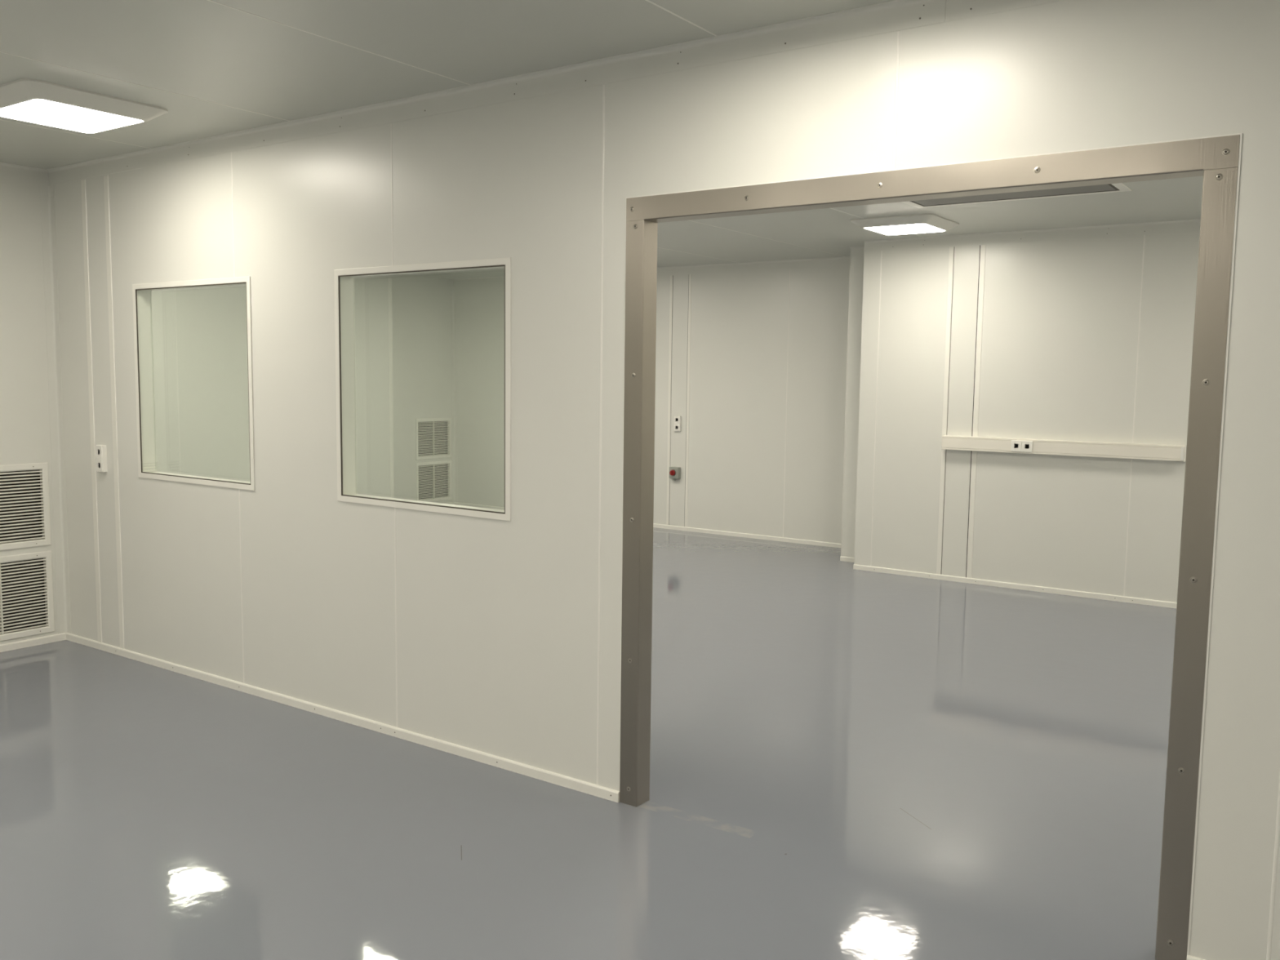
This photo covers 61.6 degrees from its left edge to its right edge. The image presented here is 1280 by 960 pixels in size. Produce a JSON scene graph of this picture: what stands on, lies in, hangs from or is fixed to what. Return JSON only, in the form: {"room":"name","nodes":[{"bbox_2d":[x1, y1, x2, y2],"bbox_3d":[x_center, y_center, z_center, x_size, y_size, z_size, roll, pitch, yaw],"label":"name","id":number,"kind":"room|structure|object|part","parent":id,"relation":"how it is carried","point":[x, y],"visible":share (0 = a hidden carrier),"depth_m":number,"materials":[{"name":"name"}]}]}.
{"room":"clean room","nodes":[
{"label":"clean room","id":0,"kind":"room"},
{"bbox_2d":[0,177,57,644],"bbox_3d":[-5.456,-0.150,3.269,0.101,2.685,7.200,5,7,35],"label":"wall","id":1,"kind":"structure","parent":0,"point":[24,414],"depth_m":5.99,"materials":[{"name":"white"}]},
{"bbox_2d":[0,161,48,184],"bbox_3d":[-5.388,-1.442,3.106,0.030,0.079,7.198,5,7,35],"label":"crown molding","id":2,"kind":"object","parent":1,"relation":"attached to","point":[7,171],"visible":1,"depth_m":5.93,"materials":[{"name":"white"}]},
{"bbox_2d":[0,462,51,551],"bbox_3d":[-3.573,0.155,5.949,0.073,0.475,0.565,5,7,35],"label":"air vent","id":3,"kind":"object","parent":1,"relation":"in","point":[24,499],"visible":1,"depth_m":6.07,"materials":[{"name":"white metal"}]},
{"bbox_2d":[0,550,54,641],"bbox_3d":[-3.580,0.661,5.998,0.073,0.475,0.565,5,7,35],"label":"air vent","id":4,"kind":"object","parent":1,"relation":"in","point":[26,580],"visible":1,"depth_m":6.11,"materials":[{"name":"grey metal"}]},
{"bbox_2d":[0,632,66,652],"bbox_3d":[-5.431,1.171,3.360,0.012,0.040,7.188,5,7,35],"label":"baseboard","id":5,"kind":"structure","parent":1,"relation":"attached to","point":[60,637],"depth_m":6.13,"materials":[{"name":"white metal"}]},
{"bbox_2d":[40,184,71,634],"bbox_3d":[-3.336,-0.378,6.139,0.050,2.560,0.050,5,7,35],"label":"corner trim","id":6,"kind":"object","parent":1,"relation":"attached to","point":[47,197],"visible":1,"depth_m":6.15,"materials":[{"name":"white metal"}]},
{"bbox_2d":[151,275,391,497],"bbox_3d":[-4.200,-0.771,9.850,0.191,2.685,4.893,5,7,35],"label":"wall","id":7,"kind":"structure","parent":0,"point":[200,335],"depth_m":10.06,"materials":[{"name":"white"}]},
{"bbox_2d":[387,277,394,497],"bbox_3d":[-2.747,-0.916,11.784,0.052,2.560,0.052,5,7,35],"label":"corner trim","id":8,"kind":"object","parent":7,"relation":"attached to","point":[389,280],"visible":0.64,"depth_m":11.76,"materials":[{"name":"white metal"}]},
{"bbox_2d":[391,274,453,503],"bbox_3d":[-2.612,-0.992,12.345,0.100,2.685,1.231,5,7,35],"label":"wall","id":9,"kind":"structure","parent":0,"point":[421,304],"depth_m":12.31,"materials":[{"name":"white"}]},
{"bbox_2d":[415,417,451,460],"bbox_3d":[-2.438,-0.487,12.608,0.073,0.475,0.565,5,7,35],"label":"air vent","id":10,"kind":"object","parent":9,"relation":"in","point":[433,435],"visible":1,"depth_m":12.61,"materials":[{"name":"grey metal"}]},
{"bbox_2d":[415,460,451,502],"bbox_3d":[-2.445,0.019,12.657,0.073,0.475,0.565,5,7,35],"label":"air vent","id":11,"kind":"object","parent":9,"relation":"in","point":[433,479],"visible":0.92,"depth_m":12.66,"materials":[{"name":"grey metal"}]},
{"bbox_2d":[450,286,457,502],"bbox_3d":[-2.211,-1.006,12.785,0.050,2.560,0.050,5,7,35],"label":"corner trim","id":12,"kind":"object","parent":9,"relation":"attached to","point":[453,289],"visible":1,"depth_m":12.79,"materials":[{"name":"white metal"}]},
{"bbox_2d":[0,527,1176,959],"bbox_3d":[-1.250,1.227,4.161,12.290,0.120,13.504,5,7,35],"label":"floor","id":13,"kind":"structure","parent":0,"point":[846,762],"depth_m":3.94,"materials":[{"name":"paint"}]},
{"bbox_2d":[840,555,854,562],"bbox_3d":[1.851,0.691,9.278,0.260,0.040,0.012,5,7,35],"label":"baseboard","id":14,"kind":"structure","parent":13,"relation":"on","point":[842,557],"depth_m":9.31,"materials":[{"name":"white metal"}]},
{"bbox_2d":[840,256,863,557],"bbox_3d":[2.059,-0.648,9.421,0.260,2.684,0.656,5,7,35],"label":"column","id":15,"kind":"structure","parent":13,"relation":"on","point":[856,263],"depth_m":9.19,"materials":[{"name":"white"}]},
{"bbox_2d":[849,245,864,257],"bbox_3d":[1.879,-1.921,9.018,0.260,0.079,0.030,5,7,35],"label":"crown molding","id":16,"kind":"object","parent":15,"relation":"attached to","point":[855,251],"visible":0.5,"depth_m":9.06,"materials":[{"name":"white"}]},
{"bbox_2d":[0,0,1203,279],"bbox_3d":[-1.215,-1.564,3.891,12.290,0.121,13.504,5,7,35],"label":"ceiling","id":17,"kind":"structure","parent":0,"point":[217,67],"depth_m":3.86,"materials":[{"name":"grey paint"}]},
{"bbox_2d":[0,78,168,133],"bbox_3d":[-2.417,-1.553,4.526,0.600,0.057,0.600,5,7,35],"label":"ceiling lamp","id":18,"kind":"object","parent":17,"relation":"attached to","point":[26,100],"visible":1,"depth_m":4.41,"materials":[{"name":"white plastic"}]},
{"bbox_2d":[0,98,142,133],"bbox_3d":[-2.417,-1.528,4.528,0.438,0.008,0.438,5,7,35],"label":"diffuser","id":19,"kind":"object","parent":18,"relation":"attached to","point":[47,112],"depth_m":4.49,"materials":[{"name":"white plastic"}]},
{"bbox_2d":[850,213,959,235],"bbox_3d":[1.872,-1.794,7.592,0.600,0.057,0.600,5,7,35],"label":"ceiling lamp","id":20,"kind":"object","parent":17,"relation":"attached to","point":[918,223],"visible":1,"depth_m":7.44,"materials":[{"name":"white plastic"}]},
{"bbox_2d":[864,223,944,235],"bbox_3d":[1.872,-1.770,7.594,0.438,0.008,0.438,5,7,35],"label":"diffuser","id":21,"kind":"object","parent":20,"relation":"attached to","point":[886,228],"depth_m":7.53,"materials":[{"name":"white plastic"}]},
{"bbox_2d":[901,182,1132,208],"bbox_3d":[2.117,-1.691,6.291,1.280,0.006,0.710,5,7,35],"label":"panel","id":22,"kind":"object","parent":17,"relation":"attached to","point":[1119,187],"visible":0.38,"depth_m":6.43,"materials":[{"name":"white metal"}]},
{"bbox_2d":[454,265,849,543],"bbox_3d":[0.180,-0.845,11.198,5.995,2.685,0.101,5,7,35],"label":"wall","id":23,"kind":"structure","parent":0,"point":[769,348],"depth_m":10.61,"materials":[{"name":"white"}]},
{"bbox_2d":[454,502,840,547],"bbox_3d":[-0.057,0.460,11.413,5.332,0.040,0.012,5,7,35],"label":"baseboard","id":24,"kind":"structure","parent":23,"relation":"attached to","point":[655,525],"depth_m":10.71,"materials":[{"name":"white metal"}]},
{"bbox_2d":[453,256,849,286],"bbox_3d":[-0.029,-2.152,11.153,5.330,0.079,0.030,5,7,35],"label":"crown molding","id":25,"kind":"object","parent":23,"relation":"attached to","point":[831,261],"visible":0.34,"depth_m":10.49,"materials":[{"name":"white"}]},
{"bbox_2d":[666,275,672,524],"bbox_3d":[0.303,-0.806,11.052,0.034,2.560,0.004,5,7,35],"label":"strip","id":26,"kind":"object","parent":23,"relation":"attached to","point":[671,276],"visible":1,"depth_m":11.05,"materials":[{"name":"white metal"}]},
{"bbox_2d":[669,466,680,480],"bbox_3d":[0.346,-0.061,11.029,0.112,0.141,0.098,5,7,35],"label":"switch","id":27,"kind":"object","parent":23,"relation":"attached to","point":[674,472],"visible":1,"depth_m":11.01,"materials":[{"name":"grey plastic"}]},
{"bbox_2d":[673,415,681,431],"bbox_3d":[0.383,-0.578,11.002,0.078,0.158,0.025,5,7,35],"label":"wall socket","id":28,"kind":"object","parent":23,"relation":"attached to","point":[677,419],"visible":1,"depth_m":10.99,"materials":[{"name":"white plastic"}]},
{"bbox_3d":[0.377,-0.537,10.997,0.072,0.075,0.004,5,7,35],"label":"plate","id":29,"kind":"part","parent":28,"relation":"part of","materials":[{"name":"white plastic"}]},
{"bbox_3d":[0.378,-0.616,10.989,0.072,0.075,0.004,5,7,35],"label":"plate","id":30,"kind":"part","parent":28,"relation":"part of","materials":[{"name":"white plastic"}]},
{"bbox_2d":[684,274,691,527],"bbox_3d":[0.488,-0.791,10.922,0.033,2.560,0.004,5,7,35],"label":"strip","id":31,"kind":"object","parent":23,"relation":"attached to","point":[690,275],"visible":1,"depth_m":10.92,"materials":[{"name":"white metal"}]},
{"bbox_2d":[48,0,1279,959],"bbox_3d":[-0.874,-0.209,4.490,12.040,2.685,0.081,5,7,35],"label":"wall","id":32,"kind":"structure","parent":0,"point":[501,638],"depth_m":4.10,"materials":[{"name":"white paint"}]},
{"bbox_2d":[80,179,102,642],"bbox_3d":[-3.042,-0.357,5.961,0.043,2.560,0.004,5,7,35],"label":"strip","id":33,"kind":"object","parent":32,"relation":"attached to","point":[82,181],"visible":1,"depth_m":5.95,"materials":[{"name":"white metal"}]},
{"bbox_2d":[95,444,106,472],"bbox_3d":[-2.965,-0.118,5.914,0.066,0.150,0.027,5,7,35],"label":"wall socket","id":34,"kind":"object","parent":32,"relation":"attached to","point":[100,450],"visible":1,"depth_m":5.90,"materials":[{"name":"white plastic"}]},
{"bbox_3d":[-2.971,-0.154,5.900,0.060,0.071,0.004,5,7,35],"label":"plate","id":35,"kind":"part","parent":34,"relation":"part of","materials":[{"name":"white plastic"}]},
{"bbox_3d":[-2.972,-0.080,5.908,0.060,0.071,0.004,5,7,35],"label":"plate","id":36,"kind":"part","parent":34,"relation":"part of","materials":[{"name":"white plastic"}]},
{"bbox_2d":[103,175,124,648],"bbox_3d":[-2.852,-0.342,5.828,0.043,2.560,0.004,5,7,35],"label":"strip","id":37,"kind":"object","parent":32,"relation":"attached to","point":[105,177],"visible":1,"depth_m":5.82,"materials":[{"name":"white metal"}]},
{"bbox_2d":[132,275,254,490],"bbox_3d":[-2.227,-0.489,5.425,1.009,1.014,0.092,5,7,35],"label":"window","id":38,"kind":"structure","parent":32,"relation":"in","point":[141,293],"depth_m":5.65,"materials":[{"name":"white metal"}]},
{"bbox_3d":[-2.207,-0.492,5.453,0.946,0.951,0.006,5,7,35],"label":"glass pane","id":39,"kind":"part","parent":38,"relation":"part of","materials":[{"name":"clear glass"}]},
{"bbox_2d":[65,632,619,802],"bbox_3d":[-1.720,1.046,5.143,4.018,0.040,0.013,5,7,35],"label":"baseboard","id":40,"kind":"structure","parent":32,"relation":"attached to","point":[560,780],"depth_m":4.76,"materials":[{"name":"white metal"}]},
{"bbox_2d":[333,257,511,521],"bbox_3d":[-0.898,-0.382,4.493,1.031,1.018,0.092,5,7,35],"label":"window","id":41,"kind":"structure","parent":32,"relation":"in","point":[344,279],"depth_m":4.69,"materials":[{"name":"white metal"}]},
{"bbox_2d":[45,0,946,184],"bbox_3d":[-1.230,-1.530,4.559,5.145,0.079,0.030,5,7,35],"label":"crown molding","id":42,"kind":"object","parent":32,"relation":"attached to","point":[893,15],"visible":1,"depth_m":3.90,"materials":[{"name":"white"}]},
{"bbox_2d":[618,133,1242,959],"bbox_3d":[0.740,0.161,3.380,1.910,2.204,0.089,5,7,35],"label":"door frame","id":43,"kind":"structure","parent":32,"relation":"in","point":[1183,157],"depth_m":2.93,"materials":[{"name":"silver metal"}]},
{"bbox_2d":[945,0,1064,22],"bbox_3d":[2.452,-1.233,1.980,3.861,0.079,0.030,5,7,35],"label":"crown molding","id":44,"kind":"object","parent":32,"relation":"attached to","point":[956,10],"visible":1,"depth_m":3.04,"materials":[{"name":"white"}]},
{"bbox_2d":[1186,955,1205,959],"bbox_3d":[2.739,1.405,2.018,3.090,0.040,0.013,5,7,35],"label":"baseboard","id":45,"kind":"structure","parent":32,"relation":"attached to","point":[1188,957],"depth_m":2.89,"materials":[{"name":"white metal"}]},
{"bbox_2d":[853,231,1199,602],"bbox_3d":[4.168,-0.466,7.817,5.045,2.685,1.064,5,7,35],"label":"wall","id":46,"kind":"structure","parent":0,"point":[1091,339],"depth_m":8.03,"materials":[{"name":"white"}]},
{"bbox_2d":[936,448,946,574],"bbox_3d":[2.379,0.253,8.492,0.037,0.997,0.004,5,7,35],"label":"strip","id":47,"kind":"object","parent":46,"relation":"attached to","point":[943,451],"visible":1,"depth_m":8.49,"materials":[{"name":"white metal"}]},
{"bbox_2d":[942,246,954,435],"bbox_3d":[2.396,-1.075,8.364,0.037,1.455,0.004,5,7,35],"label":"strip","id":48,"kind":"object","parent":46,"relation":"attached to","point":[951,249],"visible":1,"depth_m":8.36,"materials":[{"name":"white metal"}]},
{"bbox_2d":[966,450,977,577],"bbox_3d":[2.578,0.269,8.353,0.041,0.997,0.004,5,7,35],"label":"strip","id":49,"kind":"object","parent":46,"relation":"attached to","point":[974,454],"visible":1,"depth_m":8.35,"materials":[{"name":"white metal"}]},
{"bbox_2d":[972,244,986,436],"bbox_3d":[2.595,-1.058,8.224,0.041,1.455,0.004,5,7,35],"label":"strip","id":50,"kind":"object","parent":46,"relation":"attached to","point":[983,247],"visible":1,"depth_m":8.22,"materials":[{"name":"white metal"}]},
{"bbox_2d":[853,564,1177,608],"bbox_3d":[3.841,0.888,7.507,5.044,0.040,0.013,5,7,35],"label":"baseboard","id":51,"kind":"structure","parent":46,"relation":"attached to","point":[964,580],"depth_m":8.16,"materials":[{"name":"white metal"}]},
{"bbox_2d":[862,218,1200,251],"bbox_3d":[3.869,-1.724,7.248,5.043,0.079,0.030,5,7,35],"label":"crown molding","id":52,"kind":"object","parent":46,"relation":"attached to","point":[1186,225],"visible":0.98,"depth_m":7.91,"materials":[{"name":"white"}]},
{"bbox_2d":[941,435,1186,462],"bbox_3d":[3.071,-0.239,7.922,1.714,0.110,0.064,5,7,35],"label":"cable trunking","id":53,"kind":"object","parent":46,"relation":"attached to","point":[1041,446],"visible":0.97,"depth_m":7.82,"materials":[{"name":"white plastic"}]},
{"bbox_2d":[1010,440,1033,452],"bbox_3d":[2.853,-0.252,8.031,0.158,0.086,0.011,5,7,35],"label":"wall socket","id":54,"kind":"object","parent":53,"relation":"attached to","point":[1020,446],"visible":1,"depth_m":8.03,"materials":[{"name":"white plastic"}]},
{"bbox_3d":[2.819,-0.255,8.051,0.075,0.080,0.004,5,7,35],"label":"plate","id":55,"kind":"part","parent":54,"relation":"part of","materials":[{"name":"white plastic"}]},
{"bbox_3d":[2.883,-0.249,8.005,0.075,0.080,0.004,5,7,35],"label":"plate","id":56,"kind":"part","parent":54,"relation":"part of","materials":[{"name":"white plastic"}]}
]}

